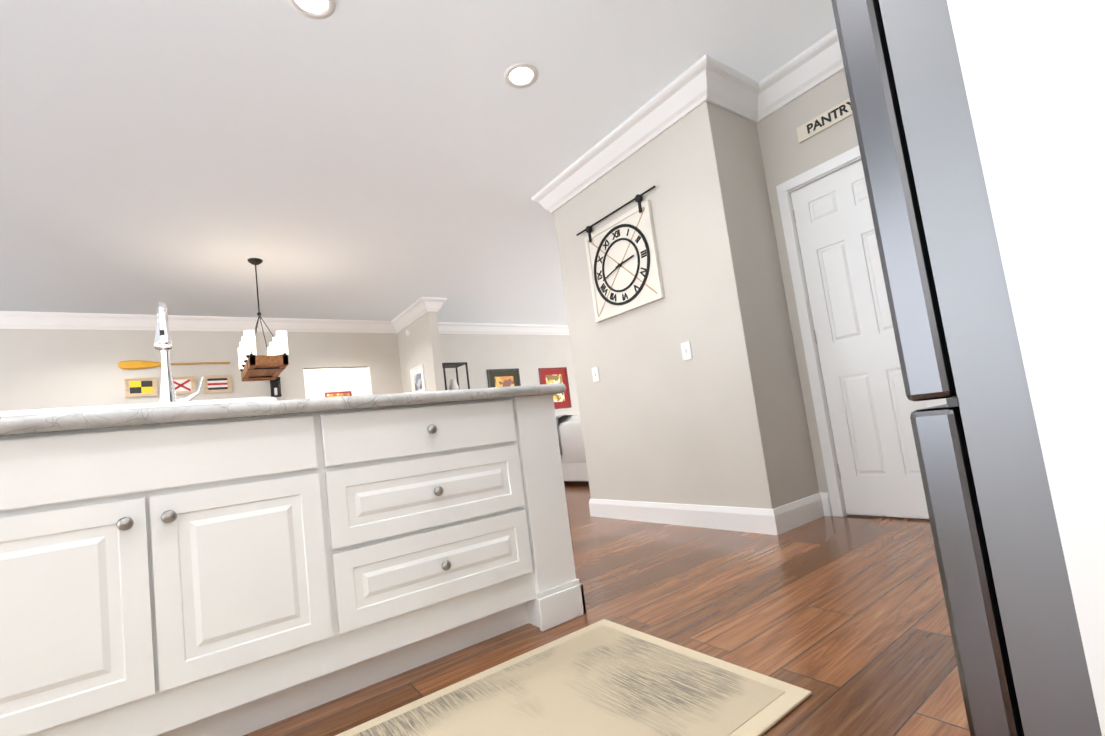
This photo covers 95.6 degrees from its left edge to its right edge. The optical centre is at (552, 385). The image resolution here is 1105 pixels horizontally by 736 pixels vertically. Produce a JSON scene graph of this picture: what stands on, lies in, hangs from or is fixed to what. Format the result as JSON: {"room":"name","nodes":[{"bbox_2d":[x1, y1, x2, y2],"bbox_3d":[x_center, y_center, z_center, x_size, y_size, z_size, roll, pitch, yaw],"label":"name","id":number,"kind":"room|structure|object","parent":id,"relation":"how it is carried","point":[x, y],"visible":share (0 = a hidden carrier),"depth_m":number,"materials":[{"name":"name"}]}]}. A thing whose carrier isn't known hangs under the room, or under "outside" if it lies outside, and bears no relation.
{"room":"kitchen","nodes":[
{"label":"kitchen","id":0,"kind":"room"},
{"bbox_2d":[0,397,274,425],"bbox_3d":[-1.222,0.180,1.431,0.740,0.205,0.445,-4,-6,-36],"label":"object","id":1,"kind":"object","parent":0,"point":[166,405],"depth_m":1.26,"materials":[{"name":"white stone"}]},
{"bbox_2d":[0,329,575,415],"bbox_3d":[-2.328,0.358,7.984,13.100,2.740,0.120,-4,-6,-36],"label":"wall","id":2,"kind":"structure","parent":0,"point":[40,368],"depth_m":6.63,"materials":[{"name":"paint"}]},
{"bbox_2d":[124,377,157,396],"bbox_3d":[-4.972,0.018,6.058,0.305,0.228,0.020,-4,-6,-36],"label":"frame","id":3,"kind":"object","parent":2,"relation":"attached to","point":[140,387],"visible":0.98,"depth_m":6.06,"materials":[{"name":"yellow paint"}]},
{"bbox_2d":[118,360,229,368],"bbox_3d":[-4.710,-0.271,6.287,1.122,0.110,0.032,-4,-6,-36],"label":"art","id":4,"kind":"object","parent":2,"relation":"attached to","point":[133,364],"visible":0.92,"depth_m":6.10,"materials":[{"name":"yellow wood"}]},
{"bbox_2d":[173,376,195,394],"bbox_3d":[-4.661,-0.001,6.285,0.305,0.228,0.020,-4,-6,-36],"label":"frame","id":5,"kind":"object","parent":2,"relation":"attached to","point":[184,384],"visible":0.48,"depth_m":6.31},
{"bbox_2d":[0,311,397,332],"bbox_3d":[-5.083,-0.765,6.060,6.500,0.169,0.122,-4,-6,-36],"label":"crown molding","id":6,"kind":"structure","parent":2,"relation":"attached to","point":[8,319],"depth_m":6.33,"materials":[{"name":"white wood"}]},
{"bbox_2d":[203,375,231,392],"bbox_3d":[-4.350,-0.020,6.511,0.305,0.228,0.020,-4,-6,-36],"label":"frame","id":7,"kind":"object","parent":2,"relation":"attached to","point":[217,383],"visible":0.96,"depth_m":6.51,"materials":[{"name":"beige wood"}]},
{"bbox_2d":[270,377,281,396],"bbox_3d":[-3.783,0.000,6.839,0.120,0.310,0.140,-4,-6,-36],"label":"sconce","id":8,"kind":"object","parent":2,"relation":"attached to","point":[275,388],"visible":0.81,"depth_m":6.84,"materials":[{"name":"black metal"}]},
{"bbox_2d":[325,391,351,396],"bbox_3d":[-3.906,0.371,9.184,0.460,0.520,0.024,-4,-6,-36],"label":"picture","id":9,"kind":"object","parent":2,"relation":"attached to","point":[338,394],"visible":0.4,"depth_m":9.20,"materials":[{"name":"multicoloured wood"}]},
{"bbox_2d":[438,322,568,334],"bbox_3d":[0.113,-1.087,9.842,6.130,0.169,0.122,-4,-6,-36],"label":"crown molding","id":10,"kind":"structure","parent":2,"relation":"attached to","point":[443,327],"depth_m":9.07,"materials":[{"name":"white wood"}]},
{"bbox_2d":[487,368,520,387],"bbox_3d":[-0.844,0.099,9.003,0.660,0.800,0.024,-4,-6,-36],"label":"picture","id":11,"kind":"object","parent":2,"relation":"attached to","point":[502,377],"visible":0.37,"depth_m":9.01},
{"bbox_2d":[538,367,571,408],"bbox_3d":[0.054,0.053,9.654,0.660,0.800,0.024,-4,-6,-36],"label":"picture","id":12,"kind":"object","parent":2,"relation":"attached to","point":[554,376],"visible":0.66,"depth_m":9.70,"materials":[{"name":"red wood"}]},
{"bbox_2d":[0,0,835,324],"bbox_3d":[-0.782,-1.457,5.706,13.100,0.060,11.150,-4,-6,-36],"label":"ceiling","id":13,"kind":"structure","parent":0,"point":[384,160],"depth_m":3.17,"materials":[{"name":"paint"}]},
{"bbox_2d":[238,258,288,381],"bbox_3d":[-2.845,-0.670,4.863,0.342,1.126,0.950,-4,-6,-36],"label":"chandelier","id":14,"kind":"object","parent":13,"relation":"hanging from","point":[273,363],"visible":1,"depth_m":4.61,"materials":[{"name":"black metal"}]},
{"bbox_2d":[288,0,335,18],"bbox_3d":[-1.063,-1.698,2.209,0.196,0.008,0.196,-4,-6,-36],"label":"recessed light","id":15,"kind":"object","parent":13,"relation":"in","point":[317,9],"visible":1,"depth_m":2.25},
{"bbox_2d":[504,63,537,87],"bbox_3d":[-0.177,-1.754,2.842,0.196,0.008,0.196,-4,-6,-36],"label":"recessed light","id":16,"kind":"object","parent":13,"relation":"in","point":[521,75],"visible":1,"depth_m":2.84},
{"bbox_2d":[396,311,447,392],"bbox_3d":[-1.899,0.252,7.402,0.120,2.740,1.300,-4,-6,-36],"label":"wall","id":17,"kind":"structure","parent":0,"point":[422,346],"depth_m":7.17,"materials":[{"name":"paint"}]},
{"bbox_2d":[392,297,435,331],"bbox_3d":[-2.081,-1.031,7.346,0.133,0.169,1.293,-4,-6,-36],"label":"crown molding","id":18,"kind":"structure","parent":17,"relation":"attached to","point":[422,305],"depth_m":7.22,"materials":[{"name":"white wood"}]},
{"bbox_2d":[410,364,425,391],"bbox_3d":[-1.973,-0.052,7.354,0.024,0.450,0.500,-4,-6,-36],"label":"picture","id":19,"kind":"object","parent":17,"relation":"attached to","point":[417,375],"visible":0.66,"depth_m":7.34},
{"bbox_2d":[432,297,446,311],"bbox_3d":[-1.897,-1.043,7.479,0.142,0.169,1.293,-4,-6,-36],"label":"crown molding","id":20,"kind":"structure","parent":17,"relation":"attached to","point":[439,302],"depth_m":6.97,"materials":[{"name":"white wood"}]},
{"bbox_2d":[243,481,969,735],"bbox_3d":[-0.432,1.310,5.460,13.100,0.060,11.150,-4,-6,-36],"label":"floor","id":21,"kind":"structure","parent":0,"point":[844,621],"depth_m":1.75,"materials":[{"name":"brown wood"}]},
{"bbox_2d":[0,386,586,735],"bbox_3d":[-1.350,0.594,1.435,2.998,0.875,0.842,-4,-6,-36],"label":"kitchen island","id":22,"kind":"object","parent":21,"relation":"on","point":[170,564],"depth_m":1.40,"materials":[{"name":"white wood"}]},
{"bbox_2d":[272,383,563,405],"bbox_3d":[-1.424,0.168,1.494,3.030,0.083,0.835,-4,-6,-36],"label":"island countertop","id":23,"kind":"structure","parent":22,"relation":"on","point":[493,390],"depth_m":1.66,"materials":[{"name":"white stone"}]},
{"bbox_2d":[154,302,204,397],"bbox_3d":[-1.224,-0.087,1.643,0.137,0.373,0.244,-4,-6,-36],"label":"faucet","id":24,"kind":"object","parent":23,"relation":"on","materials":[{"name":"silver metal"}]},
{"bbox_2d":[442,362,469,389],"bbox_3d":[-1.367,0.614,7.171,0.370,1.850,0.360,-4,-6,-36],"label":"etagere","id":25,"kind":"object","parent":21,"relation":"on","point":[454,384],"visible":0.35,"depth_m":7.18,"materials":[{"name":"black metal"}]},
{"bbox_2d":[556,415,588,480],"bbox_3d":[0.463,0.822,6.779,1.028,0.913,3.318,-4,-6,-36],"label":"sofa","id":26,"kind":"object","parent":21,"relation":"on","point":[572,449],"visible":0.08,"depth_m":6.29,"materials":[{"name":"fabric"}]},
{"bbox_2d":[335,619,811,735],"bbox_3d":[-0.558,0.880,0.849,2.420,0.010,0.785,-4,-6,-36],"label":"rug","id":27,"kind":"object","parent":21,"relation":"on","point":[604,677],"visible":0.98,"depth_m":1.34,"materials":[{"name":"beige fabric"}]},
{"bbox_2d":[831,0,1101,735],"bbox_3d":[1.196,-0.237,0.854,0.910,1.780,0.817,-4,-6,-36],"label":"fridge","id":28,"kind":"object","parent":21,"relation":"on","point":[1021,662],"visible":0.73,"depth_m":0.82,"materials":[{"name":"metal"}]},
{"bbox_2d":[947,0,1104,735],"bbox_3d":[1.414,-0.735,1.015,1.611,2.738,0.701,-4,-6,-36],"label":"tall cabinet","id":29,"kind":"object","parent":21,"relation":"on","point":[1033,72],"visible":1,"depth_m":0.69,"materials":[{"name":"white wood"}]},
{"bbox_2d":[554,101,823,508],"bbox_3d":[0.832,-0.425,3.687,0.510,2.740,1.620,-4,-6,-36],"label":"wall","id":30,"kind":"structure","parent":0,"point":[724,415],"depth_m":3.19,"materials":[{"name":"paint"}]},
{"bbox_2d":[532,191,553,212],"bbox_3d":[0.657,-1.599,4.855,1.963,0.169,0.122,-4,-6,-36],"label":"crown molding","id":31,"kind":"structure","parent":30,"relation":"attached to","point":[536,197],"depth_m":4.29,"materials":[{"name":"white wood"}]},
{"bbox_2d":[592,367,599,381],"bbox_3d":[0.336,-0.086,3.948,0.014,0.116,0.072,-4,-6,-36],"label":"light switch","id":32,"kind":"object","parent":30,"relation":"attached to","point":[595,373],"visible":1,"depth_m":3.94,"materials":[{"name":"white plastic"}]},
{"bbox_2d":[576,185,664,322],"bbox_3d":[0.489,-0.905,3.639,0.045,0.746,0.840,-4,-6,-36],"label":"clock","id":33,"kind":"object","parent":30,"relation":"attached to","point":[625,275],"visible":1,"depth_m":3.60,"materials":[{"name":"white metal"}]},
{"bbox_2d":[540,55,727,211],"bbox_3d":[0.445,-1.687,3.573,0.122,0.169,1.703,-4,-6,-36],"label":"crown molding","id":34,"kind":"structure","parent":30,"relation":"attached to","point":[700,82],"depth_m":3.35,"materials":[{"name":"white wood"}]},
{"bbox_2d":[589,499,780,534],"bbox_3d":[0.781,0.873,3.420,0.016,0.140,1.596,-4,-6,-36],"label":"baseboard","id":35,"kind":"structure","parent":30,"relation":"attached to","point":[742,519],"depth_m":3.23,"materials":[{"name":"white wood"}]},
{"bbox_2d":[681,341,691,360],"bbox_3d":[0.857,-0.222,3.221,0.014,0.116,0.072,-4,-6,-36],"label":"light switch","id":36,"kind":"object","parent":30,"relation":"attached to","point":[686,351],"visible":1,"depth_m":3.22,"materials":[{"name":"white plastic"}]},
{"bbox_2d":[712,64,763,119],"bbox_3d":[1.107,-1.814,3.088,0.390,0.169,0.123,-4,-6,-36],"label":"crown molding","id":37,"kind":"structure","parent":30,"relation":"attached to","point":[743,98],"depth_m":3.13,"materials":[{"name":"white wood"}]},
{"bbox_2d":[777,492,831,533],"bbox_3d":[1.464,0.744,2.935,0.530,0.140,0.040,-4,-6,-36],"label":"baseboard","id":38,"kind":"structure","parent":30,"relation":"attached to","point":[787,517],"depth_m":2.95,"materials":[{"name":"white wood"}]},
{"bbox_2d":[760,69,857,515],"bbox_3d":[1.695,-0.591,3.048,0.150,2.740,3.690,-4,-6,-36],"label":"wall","id":39,"kind":"structure","parent":0,"point":[788,158],"depth_m":3.11,"materials":[{"name":"paint"}]},
{"bbox_2d":[749,28,843,123],"bbox_3d":[1.858,-1.960,2.510,0.123,0.169,1.960,-4,-6,-36],"label":"crown molding","id":40,"kind":"structure","parent":39,"relation":"attached to","point":[822,60],"depth_m":3.00,"materials":[{"name":"white wood"}]},
{"bbox_2d":[796,98,852,142],"bbox_3d":[1.633,-1.572,2.938,0.018,0.095,0.400,-4,-6,-36],"label":"sign","id":41,"kind":"object","parent":39,"relation":"attached to","point":[841,111],"visible":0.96,"depth_m":2.96,"materials":[{"name":"white plastic"}]},
{"bbox_2d":[776,145,950,518],"bbox_3d":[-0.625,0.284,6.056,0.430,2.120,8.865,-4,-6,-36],"label":"door frame","id":42,"kind":"structure","parent":39,"relation":"attached to","point":[786,189],"depth_m":3.08,"materials":[{"name":"white wood"}]},
{"bbox_2d":[791,160,946,518],"bbox_3d":[1.806,-0.269,2.853,0.089,2.018,0.622,-4,-6,-36],"label":"pantry door","id":43,"kind":"structure","parent":39,"relation":"in","point":[871,406],"depth_m":2.92,"materials":[{"name":"white wood"}]}
]}

